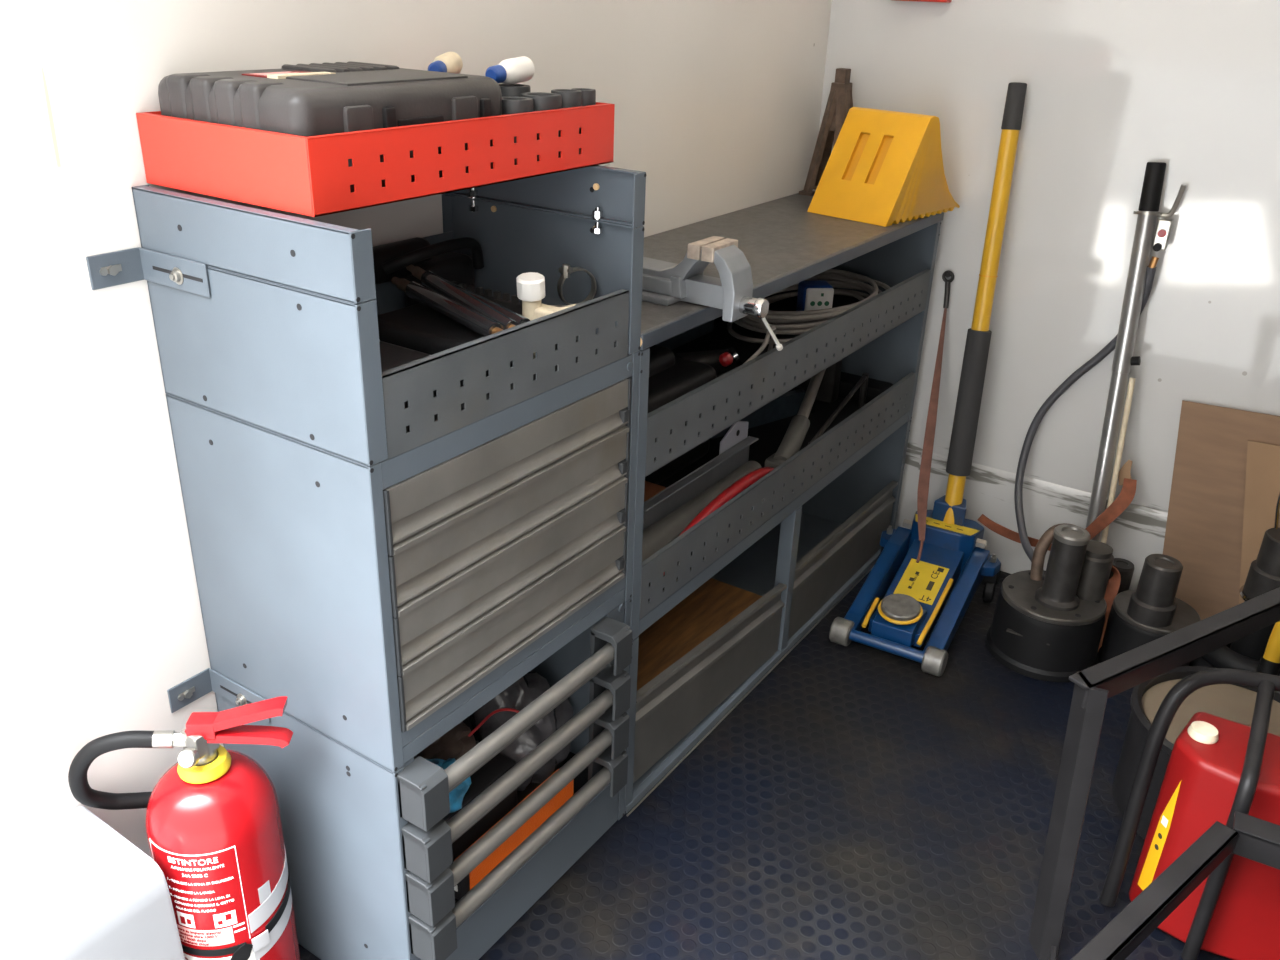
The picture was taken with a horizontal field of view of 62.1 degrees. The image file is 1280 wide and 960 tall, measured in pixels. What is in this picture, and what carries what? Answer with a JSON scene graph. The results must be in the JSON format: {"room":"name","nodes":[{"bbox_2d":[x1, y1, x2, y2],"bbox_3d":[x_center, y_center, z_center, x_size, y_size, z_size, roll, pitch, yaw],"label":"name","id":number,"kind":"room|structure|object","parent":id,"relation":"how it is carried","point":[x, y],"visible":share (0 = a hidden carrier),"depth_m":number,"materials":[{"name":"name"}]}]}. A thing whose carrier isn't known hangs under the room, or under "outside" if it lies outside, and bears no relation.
{"room":"work van interior","nodes":[
{"label":"work van interior","id":0,"kind":"room"},
{"bbox_2d":[0,0,831,857],"bbox_3d":[-0.192,-0.468,1.791,0.057,1.950,2.280,17,29,30],"label":"wall","id":1,"kind":"structure","parent":0,"point":[718,102],"depth_m":1.28,"materials":[{"name":"white paint"}]},
{"bbox_2d":[0,806,184,959],"bbox_3d":[-0.693,0.628,1.284,0.185,0.358,0.220,17,29,30],"label":"trim","id":2,"kind":"structure","parent":1,"relation":"attached to","point":[74,888],"depth_m":1.23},
{"bbox_2d":[86,247,210,297],"bbox_3d":[-0.537,-0.222,1.162,0.122,0.037,0.064,17,29,30],"label":"wall bracket","id":3,"kind":"object","parent":1,"relation":"attached to","point":[105,270],"visible":1,"depth_m":1.18,"materials":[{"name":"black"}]},
{"bbox_2d":[167,668,269,722],"bbox_3d":[-0.556,0.299,1.404,0.122,0.037,0.064,17,29,30],"label":"wall bracket","id":4,"kind":"object","parent":1,"relation":"attached to","point":[208,680],"visible":0.9,"depth_m":1.43,"materials":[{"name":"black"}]},
{"bbox_2d":[298,571,1232,959],"bbox_3d":[0.547,0.680,1.752,1.920,0.050,2.280,17,29,30],"label":"floor","id":5,"kind":"structure","parent":0,"point":[859,802],"depth_m":1.84,"materials":[{"name":"rubber"}]},
{"bbox_2d":[68,696,299,959],"bbox_3d":[-0.562,0.502,1.373,0.218,0.520,0.186,17,29,30],"label":"fire extinguisher","id":6,"kind":"object","parent":5,"relation":"on","point":[214,828],"visible":0.94,"depth_m":1.29,"materials":[{"name":"red metal"}]},
{"bbox_2d":[149,838,250,945],"bbox_3d":[-0.545,0.512,1.308,0.107,0.154,0.023,4,25,3],"label":"print","id":7,"kind":"object","parent":6,"relation":"on","point":[209,884],"depth_m":1.30,"materials":[{"name":"red"}]},
{"bbox_2d":[132,165,645,959],"bbox_3d":[-0.277,0.135,1.504,0.394,1.089,0.508,17,29,30],"label":"base cabinet","id":8,"kind":"object","parent":5,"relation":"on","point":[376,577],"visible":0.91,"depth_m":1.32,"materials":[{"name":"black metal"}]},
{"bbox_2d":[136,102,614,216],"bbox_3d":[-0.293,-0.417,1.306,0.277,0.075,0.517,17,29,30],"label":"metal tray","id":9,"kind":"object","parent":8,"relation":"on","point":[312,176],"visible":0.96,"depth_m":1.14,"materials":[{"name":"red metal"}]},
{"bbox_2d":[158,61,501,191],"bbox_3d":[-0.346,-0.412,1.234,0.250,0.118,0.316,17,29,30],"label":"tool case","id":10,"kind":"object","parent":9,"relation":"in","point":[312,99],"visible":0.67,"depth_m":1.13,"materials":[{"name":"plastic"}]},
{"bbox_2d":[499,84,530,96],"bbox_3d":[-0.169,-0.471,1.405,0.050,0.094,0.050,17,29,30],"label":"socket","id":11,"kind":"object","parent":9,"relation":"in","point":[513,90],"visible":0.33,"depth_m":1.37,"materials":[{"name":"metal"}]},
{"bbox_2d":[485,56,534,84],"bbox_3d":[-0.170,-0.530,1.379,0.031,0.033,0.089,13,27,22],"label":"tube","id":12,"kind":"object","parent":11,"relation":"on","point":[518,69],"visible":0.94,"depth_m":1.37,"materials":[{"name":"white plastic"}]},
{"bbox_2d":[502,97,532,164],"bbox_3d":[-0.157,-0.432,1.331,0.047,0.086,0.047,17,29,30],"label":"socket","id":13,"kind":"object","parent":9,"relation":"in","point":[510,105],"visible":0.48,"depth_m":1.30,"materials":[{"name":"metal"}]},
{"bbox_2d":[520,92,561,160],"bbox_3d":[-0.128,-0.450,1.370,0.053,0.088,0.053,17,29,30],"label":"socket","id":14,"kind":"object","parent":9,"relation":"in","point":[542,101],"visible":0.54,"depth_m":1.34,"materials":[{"name":"metal"}]},
{"bbox_2d":[551,89,581,156],"bbox_3d":[-0.097,-0.467,1.406,0.041,0.090,0.041,17,29,30],"label":"socket","id":15,"kind":"object","parent":9,"relation":"in","point":[570,98],"visible":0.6,"depth_m":1.38,"materials":[{"name":"metal"}]},
{"bbox_2d":[572,88,595,105],"bbox_3d":[-0.077,-0.478,1.431,0.033,0.090,0.033,17,29,30],"label":"socket","id":16,"kind":"object","parent":9,"relation":"in","point":[588,95],"visible":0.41,"depth_m":1.41,"materials":[{"name":"metal"}]},
{"bbox_3d":[-0.289,-0.486,1.434,0.054,0.088,0.054,17,29,30],"label":"socket","id":17,"kind":"object","parent":9,"relation":"in","visible":0},
{"bbox_2d":[428,51,462,73],"bbox_3d":[-0.261,-0.551,1.417,0.031,0.033,0.089,4,25,5],"label":"tube","id":18,"kind":"object","parent":17,"relation":"on","point":[449,62],"visible":0.64,"depth_m":1.41,"materials":[{"name":"beige plastic"}]},
{"bbox_2d":[406,281,596,432],"bbox_3d":[-0.287,-0.182,1.371,0.321,0.075,0.440,17,29,30],"label":"mat","id":19,"kind":"object","parent":8,"relation":"in","point":[534,375],"depth_m":1.44,"materials":[{"name":"black rubber"}]},
{"bbox_2d":[379,340,435,407],"bbox_3d":[-0.361,-0.142,1.282,0.270,0.072,0.140,17,29,30],"label":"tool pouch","id":20,"kind":"object","parent":19,"relation":"on","point":[392,356],"visible":0.03,"depth_m":1.26,"materials":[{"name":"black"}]},
{"bbox_2d":[373,237,483,306],"bbox_3d":[-0.327,-0.267,1.484,0.098,0.131,0.270,17,29,30],"label":"grinder","id":21,"kind":"object","parent":19,"relation":"on","point":[391,260],"visible":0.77,"depth_m":1.50,"materials":[{"name":"black plastic"}]},
{"bbox_2d":[377,303,533,386],"bbox_3d":[-0.249,-0.175,1.376,0.205,0.060,0.120,17,29,30],"label":"roll","id":22,"kind":"object","parent":19,"relation":"on","point":[418,327],"visible":0.27,"depth_m":1.34,"materials":[{"name":"black rubber"}]},
{"bbox_2d":[391,277,502,336],"bbox_3d":[-0.249,-0.222,1.363,0.023,0.029,0.272,-18,31,-36],"label":"tube","id":23,"kind":"object","parent":22,"relation":"on","point":[457,312],"visible":0.8,"depth_m":1.34,"materials":[{"name":"black metal"}]},
{"bbox_2d":[406,264,517,329],"bbox_3d":[-0.232,-0.234,1.374,0.021,0.039,0.274,-17,31,-36],"label":"tube","id":24,"kind":"object","parent":22,"relation":"on","point":[431,280],"visible":0.77,"depth_m":1.36,"materials":[{"name":"black metal"}]},
{"bbox_2d":[445,279,529,324],"bbox_3d":[-0.217,-0.233,1.401,0.023,0.030,0.261,-18,32,-37],"label":"tube","id":25,"kind":"object","parent":22,"relation":"on","point":[520,319],"visible":0.13,"depth_m":1.35,"materials":[{"name":"black metal"}]},
{"bbox_2d":[516,272,575,357],"bbox_3d":[-0.120,-0.208,1.386,0.083,0.117,0.044,8,26,13],"label":"pipe fitting","id":26,"kind":"object","parent":19,"relation":"on","point":[530,285],"visible":0.5,"depth_m":1.36,"materials":[{"name":"beige plastic"}]},
{"bbox_2d":[382,289,628,458],"bbox_3d":[-0.282,-0.184,1.368,0.342,0.092,0.499,17,29,30],"label":"tray","id":27,"kind":"object","parent":8,"relation":"attached to","point":[601,323],"depth_m":1.26,"materials":[{"name":"grey metal"}]},
{"bbox_2d":[455,752,587,903],"bbox_3d":[-0.310,0.531,1.702,0.310,0.002,0.467,17,29,30],"label":"rubber mat","id":28,"kind":"object","parent":8,"relation":"on","point":[581,779],"visible":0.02,"depth_m":1.77,"materials":[{"name":"rubber"}]},
{"bbox_2d":[443,741,516,861],"bbox_3d":[-0.369,0.503,1.623,0.235,0.110,0.290,17,29,30],"label":"storage box","id":29,"kind":"object","parent":28,"relation":"on","point":[500,764],"visible":0.12,"depth_m":1.62,"materials":[{"name":"black plastic"}]},
{"bbox_2d":[414,721,475,759],"bbox_3d":[-0.326,0.398,1.660,0.136,0.052,0.121,17,29,30],"label":"cloth bundle","id":30,"kind":"object","parent":29,"relation":"on","point":[456,742],"visible":0.28,"depth_m":1.63,"materials":[{"name":"brown fabric"}]},
{"bbox_2d":[468,708,519,735],"bbox_3d":[-0.246,0.399,1.672,0.153,0.045,0.031,-18,31,-36],"label":"cable","id":31,"kind":"object","parent":30,"relation":"on","point":[502,709],"visible":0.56,"depth_m":1.68,"materials":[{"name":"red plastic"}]},
{"bbox_2d":[425,758,470,812],"bbox_3d":[-0.304,0.443,1.543,0.090,0.069,0.129,17,29,30],"label":"bundle","id":32,"kind":"object","parent":29,"relation":"on","point":[456,796],"visible":0.2,"depth_m":1.54,"materials":[{"name":"blue fabric"}]},
{"bbox_2d":[454,769,573,901],"bbox_3d":[-0.195,0.539,1.631,0.045,0.052,0.278,17,29,30],"label":"reflector","id":33,"kind":"object","parent":28,"relation":"on","point":[464,886],"visible":0.19,"depth_m":1.61,"materials":[{"name":"orange plastic"}]},
{"bbox_2d":[463,671,573,791],"bbox_3d":[-0.217,0.390,1.781,0.202,0.193,0.179,17,29,30],"label":"plastic bag","id":34,"kind":"object","parent":28,"relation":"on","point":[529,687],"visible":0.39,"depth_m":1.72,"materials":[{"name":"plastic"}]},
{"bbox_2d":[557,264,596,304],"bbox_3d":[-0.086,-0.269,1.470,0.054,0.061,0.022,-10,28,-24],"label":"clamp","id":35,"kind":"object","parent":8,"relation":"in","point":[566,270],"visible":0.86,"depth_m":1.46,"materials":[{"name":"silver metal"}]},
{"bbox_2d":[624,221,940,816],"bbox_3d":[0.190,-0.049,2.230,0.356,0.844,1.236,17,29,30],"label":"shelving unit","id":36,"kind":"object","parent":5,"relation":"on","point":[798,538],"depth_m":2.18,"materials":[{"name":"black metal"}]},
{"bbox_2d":[644,481,665,501],"bbox_3d":[-0.029,0.060,1.968,0.078,0.062,0.180,17,29,30],"label":"wood block","id":37,"kind":"object","parent":36,"relation":"on","point":[651,489],"visible":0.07,"depth_m":1.99,"materials":[{"name":"brown wood"}]},
{"bbox_2d":[645,438,709,484],"bbox_3d":[0.050,-0.060,2.213,0.095,0.078,0.240,17,29,30],"label":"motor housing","id":38,"kind":"object","parent":36,"relation":"on","point":[658,476],"visible":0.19,"depth_m":2.18,"materials":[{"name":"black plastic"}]},
{"bbox_2d":[656,320,713,349],"bbox_3d":[0.052,-0.326,2.122,0.050,0.130,0.320,17,29,30],"label":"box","id":39,"kind":"object","parent":36,"relation":"on","point":[674,342],"visible":0.16,"depth_m":2.17,"materials":[{"name":"black"}]},
{"bbox_2d":[647,345,741,413],"bbox_3d":[0.012,-0.184,1.856,0.200,0.096,0.378,17,29,30],"label":"drill","id":40,"kind":"object","parent":36,"relation":"on","point":[672,376],"visible":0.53,"depth_m":1.82,"materials":[{"name":"black plastic"}]},
{"bbox_2d":[637,578,761,690],"bbox_3d":[0.019,0.327,2.103,0.232,0.040,0.550,17,29,30],"label":"wooden plank","id":41,"kind":"object","parent":36,"relation":"on","point":[715,603],"visible":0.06,"depth_m":2.14,"materials":[{"name":"brown wood"}]},
{"bbox_2d":[643,436,757,529],"bbox_3d":[0.118,0.014,2.064,0.023,0.074,0.420,17,29,30],"label":"iron","id":42,"kind":"object","parent":36,"relation":"on","point":[685,489],"visible":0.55,"depth_m":2.05,"materials":[{"name":"metal"}]},
{"bbox_2d":[642,461,761,561],"bbox_3d":[0.087,0.070,1.955,0.069,0.063,0.563,17,29,30],"label":"tube","id":43,"kind":"object","parent":36,"relation":"on","point":[662,532],"visible":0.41,"depth_m":1.91,"materials":[{"name":"grey plastic"}]},
{"bbox_2d":[663,467,773,575],"bbox_3d":[0.155,0.057,1.954,0.032,0.088,0.456,17,29,29],"label":"hose","id":44,"kind":"object","parent":36,"relation":"on","point":[749,479],"visible":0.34,"depth_m":1.93,"materials":[{"name":"red rubber"}]},
{"bbox_2d":[719,421,748,454],"bbox_3d":[0.192,-0.064,2.180,0.006,0.121,0.110,17,29,30],"label":"plate","id":45,"kind":"object","parent":36,"relation":"on","point":[738,431],"visible":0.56,"depth_m":2.16,"materials":[{"name":"grey metal"}]},
{"bbox_2d":[745,327,775,362],"bbox_3d":[0.228,-0.234,1.970,0.032,0.097,0.170,11,26,19],"label":"air hose","id":46,"kind":"object","parent":36,"relation":"on","point":[767,337],"visible":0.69,"depth_m":1.92,"materials":[{"name":"grey rubber"}]},
{"bbox_2d":[710,385,816,438],"bbox_3d":[0.290,-0.157,2.465,0.334,0.057,0.044,-18,32,-37],"label":"case","id":47,"kind":"object","parent":36,"relation":"on","point":[788,404],"visible":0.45,"depth_m":2.48,"materials":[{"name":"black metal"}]},
{"bbox_2d":[640,193,943,349],"bbox_3d":[0.204,-0.445,2.048,0.352,0.026,1.241,17,29,30],"label":"countertop","id":48,"kind":"structure","parent":36,"relation":"on","point":[784,245],"depth_m":2.04,"materials":[{"name":"metal"}]},
{"bbox_2d":[642,236,782,350],"bbox_3d":[0.062,-0.298,1.656,0.321,0.162,0.115,17,29,30],"label":"bench vise","id":49,"kind":"object","parent":48,"relation":"attached to","point":[664,283],"visible":0.87,"depth_m":1.60,"materials":[{"name":"metal"}]},
{"bbox_2d":[799,68,852,195],"bbox_3d":[0.460,-0.815,2.496,0.136,0.283,0.122,17,29,30],"label":"stand","id":50,"kind":"object","parent":48,"relation":"on","point":[840,100],"visible":0.54,"depth_m":2.46,"materials":[{"name":"dark brown wood"}]},
{"bbox_2d":[807,107,959,226],"bbox_3d":[0.548,-0.701,2.341,0.208,0.213,0.315,23,32,38],"label":"chock","id":51,"kind":"object","parent":48,"relation":"on","point":[884,168],"visible":1,"depth_m":2.27,"materials":[{"name":"yellow plastic"}]},
{"bbox_2d":[764,360,841,468],"bbox_3d":[0.358,-0.163,2.403,0.104,0.124,0.563,10,26,17],"label":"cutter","id":52,"kind":"object","parent":36,"relation":"on","point":[825,384],"visible":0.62,"depth_m":2.32,"materials":[{"name":"metal"}]},
{"bbox_2d":[796,281,833,310],"bbox_3d":[0.385,-0.407,2.379,0.069,0.078,0.113,-2,25,-8],"label":"block","id":53,"kind":"object","parent":36,"relation":"on","point":[812,295],"visible":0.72,"depth_m":2.33,"materials":[{"name":"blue plastic"}]},
{"bbox_2d":[804,288,833,310],"bbox_3d":[0.392,-0.387,2.333,0.062,0.069,0.012,-2,25,-8],"label":"socket","id":54,"kind":"object","parent":53,"relation":"attached to","point":[814,298],"depth_m":2.32,"materials":[{"name":"white plastic"}]},
{"bbox_2d":[808,373,868,444],"bbox_3d":[0.448,-0.139,2.401,0.016,0.086,0.438,13,27,23],"label":"rod","id":55,"kind":"object","parent":36,"relation":"on","point":[863,382],"visible":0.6,"depth_m":2.46,"materials":[{"name":"black metal"}]},
{"bbox_2d":[838,372,893,403],"bbox_3d":[0.548,-0.226,2.643,0.150,0.048,0.070,17,29,30],"label":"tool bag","id":56,"kind":"object","parent":36,"relation":"on","point":[875,387],"visible":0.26,"depth_m":2.62,"materials":[{"name":"black fabric"}]},
{"bbox_2d":[829,82,1026,676],"bbox_3d":[0.686,-0.224,2.283,0.289,1.152,0.571,16,28,27],"label":"jack","id":57,"kind":"object","parent":5,"relation":"on","point":[909,596],"visible":1,"depth_m":2.42,"materials":[{"name":"blue metal"}]},
{"bbox_2d":[986,523,1113,682],"bbox_3d":[0.894,0.239,2.294,0.236,0.316,0.236,17,29,30],"label":"jack","id":58,"kind":"object","parent":5,"relation":"on","point":[1050,629],"visible":0.99,"depth_m":2.25,"materials":[{"name":"black metal"}]},
{"bbox_2d":[986,590,1104,682],"bbox_3d":[0.891,0.321,2.332,0.236,0.136,0.236,17,29,30],"label":"pot","id":59,"kind":"object","parent":58,"relation":"on","point":[1033,639],"depth_m":2.25,"materials":[{"name":"black metal"}]},
{"bbox_2d":[1105,558,1133,628],"bbox_3d":[1.089,0.265,2.433,0.065,0.165,0.060,17,29,30],"label":"extension","id":60,"kind":"object","parent":5,"relation":"on","point":[1125,567],"visible":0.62,"depth_m":2.40,"materials":[{"name":"metal"}]},
{"bbox_2d":[1098,554,1200,665],"bbox_3d":[1.104,0.280,2.273,0.184,0.273,0.184,17,29,30],"label":"jack","id":61,"kind":"object","parent":5,"relation":"on","point":[1147,613],"visible":0.72,"depth_m":2.21,"materials":[{"name":"black metal"}]},
{"bbox_2d":[1098,604,1189,665],"bbox_3d":[1.101,0.346,2.304,0.184,0.128,0.184,17,29,30],"label":"pot","id":62,"kind":"object","parent":61,"relation":"on","point":[1123,633],"depth_m":2.25,"materials":[{"name":"black metal"}]},
{"bbox_2d":[1028,587,1279,959],"bbox_3d":[0.884,0.485,1.575,0.659,0.473,0.936,6,25,9],"label":"metal frame","id":63,"kind":"object","parent":5,"relation":"on","point":[1252,838],"visible":1,"depth_m":1.48,"materials":[{"name":"black metal"}]},
{"bbox_2d":[1100,668,1279,959],"bbox_3d":[0.946,0.515,1.577,0.419,0.405,0.220,5,25,6],"label":"jerry can","id":64,"kind":"object","parent":5,"relation":"on","point":[1218,767],"visible":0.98,"depth_m":1.56,"materials":[{"name":"black steel"},{"name":"red plastic"}]},
{"bbox_2d":[1113,666,1279,838],"bbox_3d":[1.014,0.505,1.856,0.332,0.212,0.332,17,29,30],"label":"drum","id":65,"kind":"object","parent":5,"relation":"on","point":[1236,703],"visible":0.37,"depth_m":1.87,"materials":[{"name":"black rubber"}]},
{"bbox_2d":[1163,400,1279,619],"bbox_3d":[1.409,0.138,2.261,0.595,0.558,0.034,17,29,30],"label":"cardboard sheet","id":66,"kind":"object","parent":5,"relation":"on","point":[1204,531],"visible":0.6,"depth_m":2.34,"materials":[{"name":"brown cardboard"}]},
{"bbox_2d":[1190,643,1279,675],"bbox_3d":[1.292,0.387,2.261,0.212,0.102,0.212,17,29,30],"label":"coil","id":67,"kind":"object","parent":5,"relation":"on","point":[1223,657],"visible":0.28,"depth_m":2.20,"materials":[{"name":"black rubber"}]},
{"bbox_2d":[1230,493,1279,659],"bbox_3d":[1.298,0.216,2.182,0.110,0.480,0.110,17,29,30],"label":"hydraulic ram","id":68,"kind":"object","parent":5,"relation":"on","point":[1263,576],"visible":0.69,"depth_m":2.16,"materials":[{"name":"black metal"}]},
{"bbox_2d":[1239,440,1279,603],"bbox_3d":[1.449,0.186,2.229,0.432,0.496,0.032,17,29,30],"label":"cardboard sheet","id":69,"kind":"object","parent":5,"relation":"on","point":[1262,485],"visible":0.6,"depth_m":2.26,"materials":[{"name":"brown cardboard"}]},
{"bbox_2d":[1256,621,1279,674],"bbox_3d":[1.286,0.262,2.081,0.144,0.490,0.055,-10,27,-24],"label":"bar","id":70,"kind":"object","parent":5,"relation":"on","point":[1269,663],"visible":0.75,"depth_m":2.11,"materials":[{"name":"yellow"}]},
{"bbox_2d":[813,0,1279,528],"bbox_3d":[1.195,-0.594,2.172,1.803,1.950,0.050,17,29,30],"label":"wall","id":71,"kind":"structure","parent":0,"point":[1115,87],"depth_m":2.31,"materials":[{"name":"white paint"}]},
{"bbox_2d":[893,0,951,2],"bbox_3d":[0.618,-1.098,2.318,0.132,0.100,0.034,17,29,30],"label":"wall box","id":72,"kind":"object","parent":71,"relation":"attached to","point":[944,1],"visible":1,"depth_m":2.31,"materials":[{"name":"plastic"}]},
{"bbox_2d":[916,271,953,562],"bbox_3d":[0.683,-0.154,2.476,0.028,0.593,0.380,7,25,10],"label":"strap","id":73,"kind":"object","parent":71,"relation":"hanging from","point":[925,468],"visible":1,"depth_m":2.51,"materials":[{"name":"leather"}]},
{"bbox_2d":[910,450,1167,589],"bbox_3d":[1.306,0.230,2.411,1.428,0.262,0.012,17,29,30],"label":"baseboard","id":74,"kind":"structure","parent":71,"relation":"attached to","point":[1138,532],"depth_m":2.59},
{"bbox_2d":[1014,162,1185,579],"bbox_3d":[0.994,-0.160,2.329,0.201,1.022,0.290,2,25,1],"label":"handle","id":75,"kind":"object","parent":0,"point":[1141,273],"visible":0.94,"depth_m":2.31,"materials":[{"name":"silver metal"}]},
{"bbox_2d":[978,460,1136,651],"bbox_3d":[0.940,0.133,2.429,0.338,0.375,0.221,17,29,30],"label":"strap","id":76,"kind":"object","parent":75,"relation":"attached to","point":[1128,491],"visible":0.62,"depth_m":2.37,"materials":[{"name":"leather"}]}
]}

